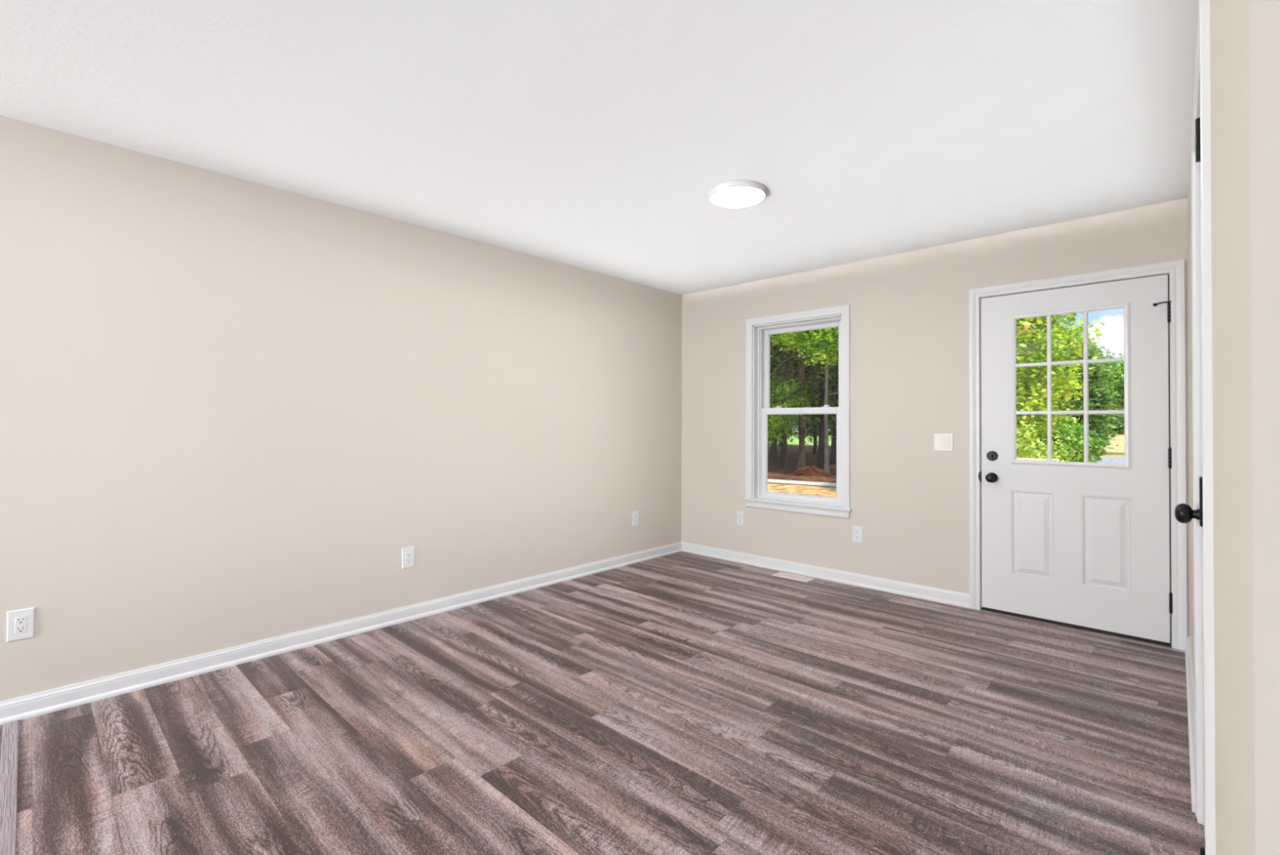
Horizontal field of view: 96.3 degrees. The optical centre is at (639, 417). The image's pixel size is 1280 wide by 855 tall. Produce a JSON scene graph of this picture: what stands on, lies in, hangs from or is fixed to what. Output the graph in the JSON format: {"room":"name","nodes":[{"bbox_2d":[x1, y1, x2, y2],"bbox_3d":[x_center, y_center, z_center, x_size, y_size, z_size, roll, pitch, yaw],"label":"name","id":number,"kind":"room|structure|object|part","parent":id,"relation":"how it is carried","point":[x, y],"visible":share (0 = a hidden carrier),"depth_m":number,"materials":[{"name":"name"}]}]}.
{"room":"empty living room","nodes":[
{"label":"empty living room","id":0,"kind":"room"},
{"bbox_2d":[0,115,681,701],"bbox_3d":[-2.348,0.010,2.655,0.160,2.440,7.874,0,-1,43],"label":"wall","id":1,"kind":"structure","parent":0,"point":[231,408],"depth_m":2.99,"materials":[{"name":"beige paint"}]},
{"bbox_2d":[6,607,34,641],"bbox_3d":[-2.525,0.844,2.337,0.007,0.122,0.076,0,-1,43],"label":"wall outlet","id":2,"kind":"object","parent":1,"relation":"attached to","point":[20,623],"visible":1,"depth_m":2.33,"materials":[{"name":"white plastic"}]},
{"bbox_2d":[13,614,26,634],"bbox_3d":[-2.524,0.844,2.336,0.003,0.069,0.036,0,-1,43],"label":"receptacle","id":3,"kind":"object","parent":2,"relation":"attached to","point":[20,620],"depth_m":2.33,"materials":[{"name":"grey plastic"}]},
{"bbox_2d":[0,541,681,724],"bbox_3d":[-2.285,1.185,2.581,0.022,0.088,7.874,0,-1,43],"label":"baseboard","id":4,"kind":"structure","parent":1,"relation":"attached to","point":[24,707],"depth_m":2.99,"materials":[{"name":"white paint"}]},
{"bbox_2d":[401,546,414,568],"bbox_3d":[-1.421,0.860,3.519,0.007,0.122,0.076,0,-1,43],"label":"wall outlet","id":5,"kind":"object","parent":1,"relation":"attached to","point":[408,553],"visible":1,"depth_m":3.52,"materials":[{"name":"white plastic"}]},
{"bbox_2d":[405,551,411,563],"bbox_3d":[-1.420,0.860,3.517,0.003,0.069,0.036,0,-1,43],"label":"receptacle","id":6,"kind":"object","parent":5,"relation":"attached to","point":[408,554],"depth_m":3.52,"materials":[{"name":"grey plastic"}]},
{"bbox_2d":[631,511,638,525],"bbox_3d":[-0.040,0.880,4.996,0.008,0.122,0.076,0,-1,43],"label":"wall outlet","id":7,"kind":"object","parent":1,"relation":"attached to","point":[634,514],"visible":1,"depth_m":4.99,"materials":[{"name":"white plastic"}]},
{"bbox_2d":[0,0,1198,294],"bbox_3d":[-0.075,-1.324,0.549,6.368,0.200,8.194,0,-1,43],"label":"ceiling","id":8,"kind":"structure","parent":0,"point":[594,135],"depth_m":2.23,"materials":[{"name":"white paint"}]},
{"bbox_2d":[709,179,766,208],"bbox_3d":[0.517,-1.179,3.037,0.300,0.034,0.300,0,-1,43],"label":"ceiling light","id":9,"kind":"object","parent":8,"relation":"in","point":[742,193],"visible":1,"depth_m":2.98,"materials":[{"name":"grey plastic"}]},
{"bbox_2d":[711,186,764,207],"bbox_3d":[0.517,-1.164,3.037,0.278,0.004,0.278,0,-1,43],"label":"diffuser","id":10,"kind":"object","parent":9,"relation":"attached to","point":[724,197],"depth_m":3.01,"materials":[{"name":"white plastic"}]},
{"bbox_2d":[0,551,1204,854],"bbox_3d":[-0.084,1.325,0.522,6.368,0.220,8.194,0,-1,43],"label":"floor","id":11,"kind":"structure","parent":0,"point":[679,703],"depth_m":2.20,"materials":[{"name":"plastic"}]},
{"bbox_2d":[0,719,18,854],"bbox_3d":[-0.948,1.214,0.828,4.328,0.005,0.043,0,-1,43],"label":"floor strip","id":12,"kind":"object","parent":11,"relation":"on","point":[10,739],"visible":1,"depth_m":1.89,"materials":[{"name":"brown wood"}]},
{"bbox_2d":[772,571,814,582],"bbox_3d":[1.211,1.257,4.535,0.297,0.009,0.137,0,-1,43],"label":"floor vent","id":13,"kind":"object","parent":11,"relation":"in","point":[781,574],"visible":1,"depth_m":4.52,"materials":[{"name":"beige metal"}]},
{"bbox_2d":[681,197,1190,647],"bbox_3d":[1.857,0.040,4.224,4.162,2.440,0.160,0,-1,43],"label":"wall","id":14,"kind":"structure","parent":0,"point":[909,310],"depth_m":4.14,"materials":[{"name":"beige paint"}]},
{"bbox_2d":[736,511,744,525],"bbox_3d":[0.876,0.883,5.014,0.076,0.122,0.008,0,-1,43],"label":"wall outlet","id":15,"kind":"object","parent":14,"relation":"attached to","point":[740,515],"visible":1,"depth_m":5.01,"materials":[{"name":"white plastic"}]},
{"bbox_2d":[742,304,851,518],"bbox_3d":[1.303,-0.042,4.714,0.942,1.624,0.191,0,-1,43],"label":"window","id":16,"kind":"structure","parent":14,"relation":"in","point":[758,331],"depth_m":4.78,"materials":[{"name":"white paint"}]},
{"bbox_3d":[1.273,0.701,4.677,0.942,0.020,0.111,0,-1,43],"label":"sill","id":17,"kind":"part","parent":16,"relation":"part of","materials":[{"name":"white paint"}]},
{"bbox_3d":[1.335,-0.045,4.747,0.771,1.473,0.100,0,-1,43],"label":"frame","id":18,"kind":"part","parent":16,"relation":"part of","materials":[{"name":"white plastic"}]},
{"bbox_3d":[1.325,0.299,4.735,0.733,0.761,0.027,0,-1,43],"label":"sash","id":19,"kind":"part","parent":16,"relation":"part of","materials":[{"name":"white plastic"}]},
{"bbox_3d":[1.353,-0.395,4.769,0.733,0.734,0.026,0,-1,43],"label":"sash","id":20,"kind":"part","parent":16,"relation":"part of","materials":[{"name":"white plastic"}]},
{"bbox_2d":[681,541,969,608],"bbox_3d":[1.282,1.218,4.621,2.449,0.088,0.022,0,-1,43],"label":"baseboard","id":21,"kind":"structure","parent":14,"relation":"attached to","point":[940,595],"depth_m":4.39,"materials":[{"name":"white paint"}]},
{"bbox_2d":[852,525,862,542],"bbox_3d":[1.632,0.878,4.307,0.076,0.122,0.008,0,-1,43],"label":"wall outlet","id":22,"kind":"object","parent":14,"relation":"attached to","point":[857,531],"visible":1,"depth_m":4.30,"materials":[{"name":"white plastic"}]},
{"bbox_2d":[933,432,953,451],"bbox_3d":[2.068,0.169,3.908,0.122,0.122,0.010,0,-1,43],"label":"light switch","id":23,"kind":"object","parent":14,"relation":"attached to","point":[942,442],"visible":1,"depth_m":3.90,"materials":[{"name":"beige plastic"}]},
{"bbox_2d":[968,259,1187,650],"bbox_3d":[2.609,0.203,3.492,1.040,2.108,0.259,0,-1,43],"label":"door","id":24,"kind":"structure","parent":14,"relation":"in","point":[1086,545],"depth_m":3.38,"materials":[{"name":"white paint"}]},
{"bbox_3d":[2.228,0.387,3.758,0.012,0.070,0.030,0,-1,43],"label":"strike plate","id":25,"kind":"part","parent":24,"relation":"part of","materials":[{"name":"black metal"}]},
{"bbox_3d":[2.257,0.388,3.687,0.065,0.065,0.067,0,-1,43],"label":"knob","id":26,"kind":"part","parent":24,"relation":"part of","materials":[{"name":"black metal"}]},
{"bbox_3d":[2.572,-0.180,3.450,0.580,0.946,0.024,0,-1,43],"label":"glazing frame","id":27,"kind":"part","parent":24,"relation":"part of","materials":[{"name":"white plastic"}]},
{"bbox_2d":[1187,0,1279,854],"bbox_3d":[2.760,0.009,0.893,2.706,2.440,3.474,0,-1,43],"label":"wall","id":28,"kind":"structure","parent":0,"point":[1245,34],"depth_m":0.60,"materials":[{"name":"beige paint"}]},
{"bbox_2d":[1185,634,1195,812],"bbox_3d":[2.342,1.199,2.436,0.022,0.088,1.767,0,-1,43],"label":"baseboard","id":29,"kind":"structure","parent":28,"relation":"attached to","point":[1188,659],"depth_m":2.31,"materials":[{"name":"white paint"}]},
{"bbox_2d":[1174,0,1215,854],"bbox_3d":[1.465,0.175,1.442,0.177,2.110,0.909,0,-1,43],"label":"door","id":30,"kind":"structure","parent":28,"relation":"in","point":[1202,513],"depth_m":1.15,"materials":[{"name":"white paint"}]},
{"bbox_3d":[1.632,0.286,1.708,0.056,0.059,0.059,0,-1,43],"label":"knob","id":31,"kind":"part","parent":30,"relation":"part of","materials":[{"name":"black metal"}]},
{"bbox_3d":[1.485,0.207,1.422,0.120,2.046,0.782,0,-1,43],"label":"frame","id":32,"kind":"part","parent":30,"relation":"part of","materials":[{"name":"white paint"}]},
{"bbox_3d":[1.436,0.175,1.468,0.014,2.110,0.909,0,-1,43],"label":"casing","id":33,"kind":"part","parent":30,"relation":"part of","materials":[{"name":"white paint"}]},
{"label":"outside","id":34,"kind":"structure","parent":0,"visible":0},
{"bbox_2d":[767,444,836,483],"bbox_3d":[3.581,2.075,36.044,36.000,0.001,26.400,0,-1,43],"label":"floor","id":35,"kind":"structure","parent":34,"point":[774,471],"depth_m":22.64,"materials":[{"name":"brown soil"}]},
{"bbox_2d":[767,368,820,446],"bbox_3d":[3.893,-0.988,21.396,5.692,6.030,3.644,0,-1,43],"label":"sunlit tree","id":36,"kind":"object","parent":35,"relation":"on","point":[772,420],"visible":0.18,"depth_m":20.10,"materials":[{"name":"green plant"}]},
{"bbox_2d":[767,333,830,458],"bbox_3d":[6.452,-4.155,27.783,7.214,12.468,6.922,0,-1,-8],"label":"tree","id":37,"kind":"object","parent":35,"relation":"on","point":[792,433],"visible":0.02,"depth_m":27.58,"materials":[{"name":"green plant"}]},
{"bbox_2d":[767,335,837,462],"bbox_3d":[6.089,-3.456,25.306,5.756,11.004,6.358,0,-1,-17],"label":"tree","id":38,"kind":"object","parent":35,"relation":"on","point":[774,454],"visible":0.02,"depth_m":25.13,"materials":[{"name":"green plant"}]},
{"bbox_2d":[768,333,837,468],"bbox_3d":[5.604,-3.493,21.891,5.608,11.008,6.261,1,-1,-34],"label":"tree","id":39,"kind":"object","parent":35,"relation":"on","point":[784,448],"visible":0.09,"depth_m":21.43,"materials":[{"name":"green plant"}]},
{"bbox_2d":[769,334,838,467],"bbox_3d":[7.096,-3.983,22.279,6.024,12.009,6.010,1,-1,-41],"label":"tree","id":40,"kind":"object","parent":35,"relation":"on","point":[820,456],"visible":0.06,"depth_m":21.98,"materials":[{"name":"green plant"}]},
{"bbox_2d":[769,334,838,470],"bbox_3d":[5.785,-4.511,20.323,6.456,13.004,6.638,1,-1,-34],"label":"tree","id":41,"kind":"object","parent":35,"relation":"on","point":[801,374],"visible":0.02,"depth_m":20.08,"materials":[{"name":"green plant"}]},
{"bbox_2d":[769,326,838,472],"bbox_3d":[6.304,-2.549,19.148,4.568,9.062,4.751,0,-1,12],"label":"tree","id":42,"kind":"object","parent":35,"relation":"on","point":[826,468],"visible":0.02,"depth_m":19.07,"materials":[{"name":"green plant"}]},
{"bbox_2d":[770,348,838,463],"bbox_3d":[8.437,-3.958,24.485,6.204,12.004,6.491,1,-1,-41],"label":"tree","id":43,"kind":"object","parent":35,"relation":"on","point":[833,424],"visible":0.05,"depth_m":24.32,"materials":[{"name":"green plant"}]},
{"bbox_2d":[789,419,831,448],"bbox_3d":[12.278,-2.469,40.286,5.284,9.367,5.442,0,-1,-21],"label":"tree","id":44,"kind":"object","parent":35,"relation":"on","point":[797,437],"visible":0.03,"depth_m":40.13,"materials":[{"name":"green plant"}]},
{"bbox_2d":[791,466,831,475],"bbox_3d":[5.743,1.785,19.244,1.330,0.341,1.026,0,-1,43],"label":"fallen leaves","id":45,"kind":"object","parent":35,"relation":"on","point":[808,470],"visible":0.99,"depth_m":18.98,"materials":[{"name":"brown plant"}]},
{"bbox_2d":[790,386,838,454],"bbox_3d":[9.687,-2.902,31.892,5.670,10.046,5.631,0,-1,-17],"label":"tree","id":46,"kind":"object","parent":35,"relation":"on","point":[814,451],"visible":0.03,"depth_m":31.91,"materials":[{"name":"green plant"}]},
{"bbox_2d":[792,358,838,443],"bbox_3d":[8.789,-3.029,25.785,5.699,10.168,5.739,0,-1,38],"label":"tree","id":47,"kind":"object","parent":35,"relation":"on","point":[812,415],"visible":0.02,"depth_m":25.12,"materials":[{"name":"green plant"}]},
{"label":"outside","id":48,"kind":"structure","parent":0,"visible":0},
{"bbox_2d":[767,478,836,486],"bbox_3d":[-1.023,1.910,23.060,27.017,0.001,4.037,0,-1,43],"label":"gravel path","id":49,"kind":"structure","parent":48,"point":[806,482],"depth_m":16.29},
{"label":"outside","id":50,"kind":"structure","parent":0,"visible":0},
{"bbox_2d":[769,431,831,445],"bbox_3d":[26.308,2.038,79.410,50.000,1.100,68.000,0,-1,43],"label":"field","id":51,"kind":"structure","parent":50,"point":[795,442],"depth_m":55.23,"materials":[{"name":"green plant"}]},
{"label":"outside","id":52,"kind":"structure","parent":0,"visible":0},
{"bbox_2d":[807,429,1124,457],"bbox_3d":[35.165,1.817,52.272,100.000,1.100,115.566,0,-1,43],"label":"ground","id":53,"kind":"structure","parent":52,"point":[1118,451],"depth_m":41.18,"materials":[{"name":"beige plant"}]},
{"bbox_2d":[769,327,838,368],"bbox_3d":[5.804,-2.038,16.530,4.071,8.037,5.559,1,-1,-33],"label":"sunlit tree","id":54,"kind":"object","parent":53,"relation":"on","point":[824,333],"visible":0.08,"depth_m":16.67,"materials":[{"name":"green plant"}]},
{"bbox_2d":[1016,457,1059,461],"bbox_3d":[3.377,1.050,3.914,2.320,1.425,1.443,0,-1,43],"label":"porch","id":55,"kind":"object","parent":53,"relation":"on","point":[1017,458],"visible":0.06,"depth_m":4.77,"materials":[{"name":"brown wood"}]},
{"bbox_2d":[1016,417,1093,462],"bbox_3d":[6.376,0.936,9.188,1.612,1.862,1.569,0,-1,-16],"label":"leafy shrub","id":56,"kind":"object","parent":53,"relation":"on","point":[1037,453],"visible":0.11,"depth_m":9.04,"materials":[{"name":"green plant"}]},
{"bbox_2d":[1016,312,1107,457],"bbox_3d":[6.540,-1.001,11.597,4.585,5.827,4.386,0,-1,32],"label":"maple tree","id":57,"kind":"object","parent":53,"relation":"on","point":[1030,347],"visible":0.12,"depth_m":10.20,"materials":[{"name":"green plant"}]},
{"bbox_2d":[1017,405,1112,462],"bbox_3d":[9.704,0.819,13.538,2.130,2.215,1.977,0,-1,17],"label":"leafy shrub","id":58,"kind":"object","parent":53,"relation":"on","point":[1064,433],"visible":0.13,"depth_m":13.16,"materials":[{"name":"green plant"}]},
{"bbox_2d":[1018,324,1124,462],"bbox_3d":[11.958,-0.314,16.145,2.957,4.583,2.866,0,-1,43],"label":"broadleaf tree","id":59,"kind":"object","parent":53,"relation":"on","point":[1097,400],"visible":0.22,"depth_m":15.39,"materials":[{"name":"green plant"}]},
{"bbox_2d":[1075,400,1124,433],"bbox_3d":[49.823,-0.828,60.412,9.435,5.376,7.959,0,-1,43],"label":"broadleaf tree","id":60,"kind":"object","parent":53,"relation":"on","point":[1119,424],"visible":0.09,"depth_m":58.96,"materials":[{"name":"green plant"}]},
{"bbox_2d":[1098,351,1124,425],"bbox_3d":[26.602,-0.710,32.330,6.192,5.871,6.548,1,-1,-43],"label":"broadleaf tree","id":61,"kind":"object","parent":53,"relation":"on","point":[1118,378],"visible":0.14,"depth_m":30.92,"materials":[{"name":"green plant"}]},
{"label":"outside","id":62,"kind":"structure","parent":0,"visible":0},
{"bbox_2d":[1091,457,1124,463],"bbox_3d":[32.310,2.001,25.753,36.962,0.086,9.136,0,-1,-1],"label":"road","id":63,"kind":"structure","parent":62,"point":[1105,460],"depth_m":27.23,"materials":[{"name":"grey concrete"}]},
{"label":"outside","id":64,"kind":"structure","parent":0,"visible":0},
{"bbox_2d":[767,478,836,497],"bbox_3d":[-4.828,1.883,19.428,26.400,0.001,12.766,0,-1,43],"label":"ground","id":65,"kind":"structure","parent":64,"point":[813,490],"depth_m":14.86,"materials":[{"name":"beige sand"}]}
]}

